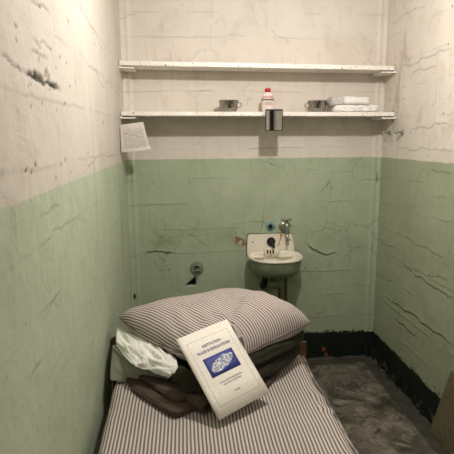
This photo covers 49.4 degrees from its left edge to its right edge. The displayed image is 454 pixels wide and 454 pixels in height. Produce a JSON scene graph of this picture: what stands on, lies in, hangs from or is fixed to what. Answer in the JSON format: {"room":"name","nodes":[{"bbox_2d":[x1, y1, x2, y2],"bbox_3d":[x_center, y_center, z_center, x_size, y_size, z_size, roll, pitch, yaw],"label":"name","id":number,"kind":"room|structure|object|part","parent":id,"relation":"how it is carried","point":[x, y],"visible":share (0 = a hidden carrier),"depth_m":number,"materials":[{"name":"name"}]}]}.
{"room":"prison interior","nodes":[
{"label":"prison interior","id":0,"kind":"room"},
{"bbox_2d":[0,0,132,453],"bbox_3d":[-0.496,0.021,1.323,0.124,2.330,3.220,-1,10,-5],"label":"wall","id":1,"kind":"structure","parent":0,"point":[66,282],"depth_m":1.28,"materials":[{"name":"paint"}]},
{"bbox_2d":[119,122,150,152],"bbox_3d":[-0.485,-0.475,2.611,0.173,0.160,0.018,-7,12,-32],"label":"paper notice","id":2,"kind":"object","parent":1,"relation":"attached to","point":[133,136],"visible":1,"depth_m":2.60,"materials":[{"name":"white paper"}]},
{"bbox_2d":[119,0,388,358],"bbox_3d":[0.169,-0.288,3.002,1.560,2.330,0.139,-1,10,-5],"label":"wall","id":3,"kind":"structure","parent":0,"point":[202,185],"depth_m":2.92,"materials":[{"name":"paint"}]},
{"bbox_2d":[190,261,203,273],"bbox_3d":[-0.181,0.253,2.993,0.082,0.081,0.057,-1,10,-5],"label":"pipe fitting","id":4,"kind":"object","parent":3,"relation":"attached to","point":[198,266],"visible":1,"depth_m":3.00,"materials":[{"name":"green paint"}]},
{"bbox_2d":[119,61,395,75],"bbox_3d":[0.177,-0.882,2.755,1.520,0.057,0.168,-1,10,-5],"label":"wall shelf","id":5,"kind":"object","parent":3,"relation":"attached to","point":[124,66],"visible":1,"depth_m":2.70,"materials":[{"name":"white paint"}]},
{"bbox_2d":[120,111,395,119],"bbox_3d":[0.180,-0.627,2.787,1.520,0.044,0.196,-1,10,-5],"label":"wall shelf","id":6,"kind":"object","parent":3,"relation":"attached to","point":[124,115],"visible":1,"depth_m":2.71,"materials":[{"name":"white paint"}]},
{"bbox_2d":[219,100,241,111],"bbox_3d":[0.009,-0.672,2.755,0.112,0.066,0.112,-10,14,-44],"label":"metal cup","id":7,"kind":"object","parent":6,"relation":"on","point":[225,105],"visible":0.9,"depth_m":2.71,"materials":[{"name":"metal"}]},
{"bbox_2d":[261,88,273,111],"bbox_3d":[0.228,-0.709,2.768,0.070,0.132,0.048,-1,10,-5],"label":"bottle","id":8,"kind":"object","parent":6,"relation":"on","point":[267,99],"visible":0.93,"depth_m":2.75,"materials":[{"name":"white plastic"}]},
{"bbox_2d":[265,109,282,130],"bbox_3d":[0.254,-0.582,2.686,0.094,0.114,0.033,-1,10,-5],"label":"mirror","id":9,"kind":"object","parent":6,"relation":"hanging from","point":[273,117],"visible":1,"depth_m":2.67,"materials":[{"name":"metal"}]},
{"bbox_2d":[304,100,326,111],"bbox_3d":[0.511,-0.682,2.800,0.112,0.066,0.112,7,12,34],"label":"metal cup","id":10,"kind":"object","parent":6,"relation":"on","point":[313,105],"visible":0.84,"depth_m":2.76,"materials":[{"name":"metal"}]},
{"bbox_2d":[329,104,378,111],"bbox_3d":[0.719,-0.675,2.813,0.250,0.047,0.145,-1,10,-5],"label":"folded towel","id":11,"kind":"object","parent":6,"relation":"on","point":[335,108],"visible":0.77,"depth_m":2.75,"materials":[{"name":"white fabric"}]},
{"bbox_2d":[326,96,343,105],"bbox_3d":[0.611,-0.711,2.788,0.071,0.055,0.118,-1,10,-5],"label":"rolled washcloth","id":12,"kind":"object","parent":11,"relation":"on","point":[332,100],"visible":0.94,"depth_m":2.74,"materials":[{"name":"white fabric"}]},
{"bbox_2d":[343,96,369,104],"bbox_3d":[0.719,-0.717,2.802,0.144,0.051,0.129,-1,10,-5],"label":"folded towel","id":13,"kind":"object","parent":11,"relation":"on","point":[348,100],"visible":0.77,"depth_m":2.75,"materials":[{"name":"white fabric"}]},
{"bbox_2d":[266,222,274,230],"bbox_3d":[0.264,-0.001,3.005,0.058,0.057,0.018,-1,10,-5],"label":"pipe","id":14,"kind":"object","parent":3,"relation":"attached to","point":[270,226],"visible":1,"depth_m":3.00,"materials":[{"name":"blue paint"}]},
{"bbox_2d":[247,233,294,254],"bbox_3d":[0.269,0.102,3.019,0.297,0.125,0.018,-1,10,-5],"label":"backsplash","id":15,"kind":"structure","parent":3,"relation":"attached to","point":[259,243],"depth_m":3.01,"materials":[{"name":"beige ceramic"}]},
{"bbox_2d":[246,232,302,301],"bbox_3d":[0.289,0.336,2.935,0.322,0.560,0.284,-1,10,-5],"label":"sink","id":16,"kind":"object","parent":3,"relation":"attached to","point":[269,256],"visible":0.96,"depth_m":2.99,"materials":[{"name":"beige ceramic"}]},
{"bbox_2d":[267,237,275,247],"bbox_3d":[0.270,0.095,2.986,0.054,0.061,0.047,-1,10,-5],"label":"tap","id":17,"kind":"object","parent":16,"relation":"on","point":[271,241],"depth_m":2.99,"materials":[{"name":"metal"}]},
{"bbox_2d":[248,251,302,277],"bbox_3d":[0.288,0.232,2.908,0.322,0.122,0.267,-1,10,-5],"label":"basin","id":18,"kind":"object","parent":16,"relation":"in","point":[267,264],"depth_m":2.83,"materials":[{"name":"green ceramic"}]},
{"bbox_2d":[279,217,291,244],"bbox_3d":[0.355,0.021,2.986,0.073,0.170,0.082,-1,10,-5],"label":"water valve","id":19,"kind":"object","parent":3,"relation":"attached to","point":[284,226],"visible":1,"depth_m":2.97,"materials":[{"name":"silver metal"}]},
{"bbox_3d":[0.359,-0.043,2.967,0.054,0.038,0.054,6,12,32],"label":"cross handle","id":20,"kind":"part","parent":19,"relation":"part of","materials":[{"name":"silver metal"}]},
{"bbox_2d":[306,354,448,453],"bbox_3d":[0.328,1.183,1.608,1.560,0.118,3.220,-1,10,-5],"label":"floor","id":21,"kind":"structure","parent":0,"point":[374,413],"depth_m":2.61,"materials":[{"name":"concrete"}]},
{"bbox_2d":[111,336,306,389],"bbox_3d":[0.018,0.911,1.227,0.836,0.585,1.945,-1,10,-5],"label":"frame","id":22,"kind":"object","parent":21,"relation":"on","point":[303,343],"visible":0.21,"depth_m":2.15,"materials":[{"name":"metal"}]},
{"bbox_3d":[-0.472,0.752,2.127,0.026,0.585,0.035,-1,10,-5],"label":"head post","id":23,"kind":"part","parent":22,"relation":"part of","materials":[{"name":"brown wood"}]},
{"bbox_2d":[98,355,358,453],"bbox_3d":[0.026,0.769,1.182,0.783,0.129,1.906,-1,10,-5],"label":"mattress","id":24,"kind":"object","parent":22,"relation":"on","point":[294,417],"visible":0.69,"depth_m":1.57,"materials":[{"name":"fabric"}]},
{"bbox_2d":[110,344,168,381],"bbox_3d":[-0.367,0.526,1.885,0.157,0.090,0.417,-10,14,-44],"label":"folded cloth","id":25,"kind":"object","parent":24,"relation":"on","point":[121,369],"visible":0.73,"depth_m":1.86,"materials":[{"name":"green fabric"}]},
{"bbox_2d":[128,354,279,416],"bbox_3d":[-0.071,0.559,1.841,0.605,0.058,0.435,-1,10,-5],"label":"blanket","id":26,"kind":"object","parent":24,"relation":"on","point":[164,394],"visible":0.16,"depth_m":1.70,"materials":[{"name":"fabric"}]},
{"bbox_2d":[116,327,177,377],"bbox_3d":[-0.337,0.468,1.916,0.150,0.072,0.492,-8,12,-35],"label":"sheet","id":27,"kind":"object","parent":26,"relation":"on","point":[139,352],"visible":0.87,"depth_m":1.83,"materials":[{"name":"fabric"}]},
{"bbox_2d":[171,330,303,392],"bbox_3d":[0.064,0.500,1.874,0.545,0.112,0.409,-1,10,-5],"label":"blanket","id":28,"kind":"object","parent":26,"relation":"on","point":[269,360],"visible":0.23,"depth_m":1.83,"materials":[{"name":"green fabric"}]},
{"bbox_2d":[119,288,310,360],"bbox_3d":[-0.063,0.369,2.016,0.560,0.197,0.579,-9,13,-40],"label":"pillow","id":29,"kind":"object","parent":28,"relation":"on","point":[259,319],"visible":0.84,"depth_m":1.89,"materials":[{"name":"fabric"}]},
{"bbox_2d":[176,319,268,420],"bbox_3d":[-0.013,0.476,1.686,0.229,0.228,0.222,-10,14,-43],"label":"booklet","id":30,"kind":"object","parent":24,"relation":"on","point":[222,367],"visible":1,"depth_m":1.67,"materials":[{"name":"paper"}]},
{"bbox_3d":[-0.016,0.463,1.687,0.132,0.058,0.050,-9,13,-40],"label":"blue panel","id":31,"kind":"part","parent":30,"relation":"part of","materials":[{"name":"blue paper"}]},
{"bbox_2d":[212,352,232,372],"bbox_3d":[-0.014,0.461,1.687,0.030,0.038,0.107,8,13,39],"label":"print","id":32,"kind":"object","parent":30,"relation":"attached to","point":[222,362],"depth_m":1.69},
{"bbox_3d":[0.341,0.757,2.204,0.014,0.535,0.035,-1,10,-5],"label":"head post","id":33,"kind":"part","parent":22,"relation":"part of","materials":[{"name":"brown wood"}]},
{"bbox_2d":[430,371,453,453],"bbox_3d":[1.033,0.875,1.943,0.027,0.385,0.857,-1,10,-5],"label":"panel","id":34,"kind":"object","parent":21,"relation":"on","point":[442,427],"visible":1,"depth_m":2.23,"materials":[{"name":"brown wood"}]},
{"bbox_2d":[371,0,453,422],"bbox_3d":[1.126,-0.018,1.467,0.138,2.330,3.220,-1,10,-5],"label":"wall","id":35,"kind":"structure","parent":0,"point":[413,341],"depth_m":2.53,"materials":[{"name":"paint"}]},
{"bbox_2d":[394,130,403,134],"bbox_3d":[0.933,-0.513,2.684,0.050,0.030,0.030,-1,10,-5],"label":"peg","id":36,"kind":"object","parent":35,"relation":"attached to","point":[395,131],"visible":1,"depth_m":2.68,"materials":[{"name":"silver metal"}]}
]}

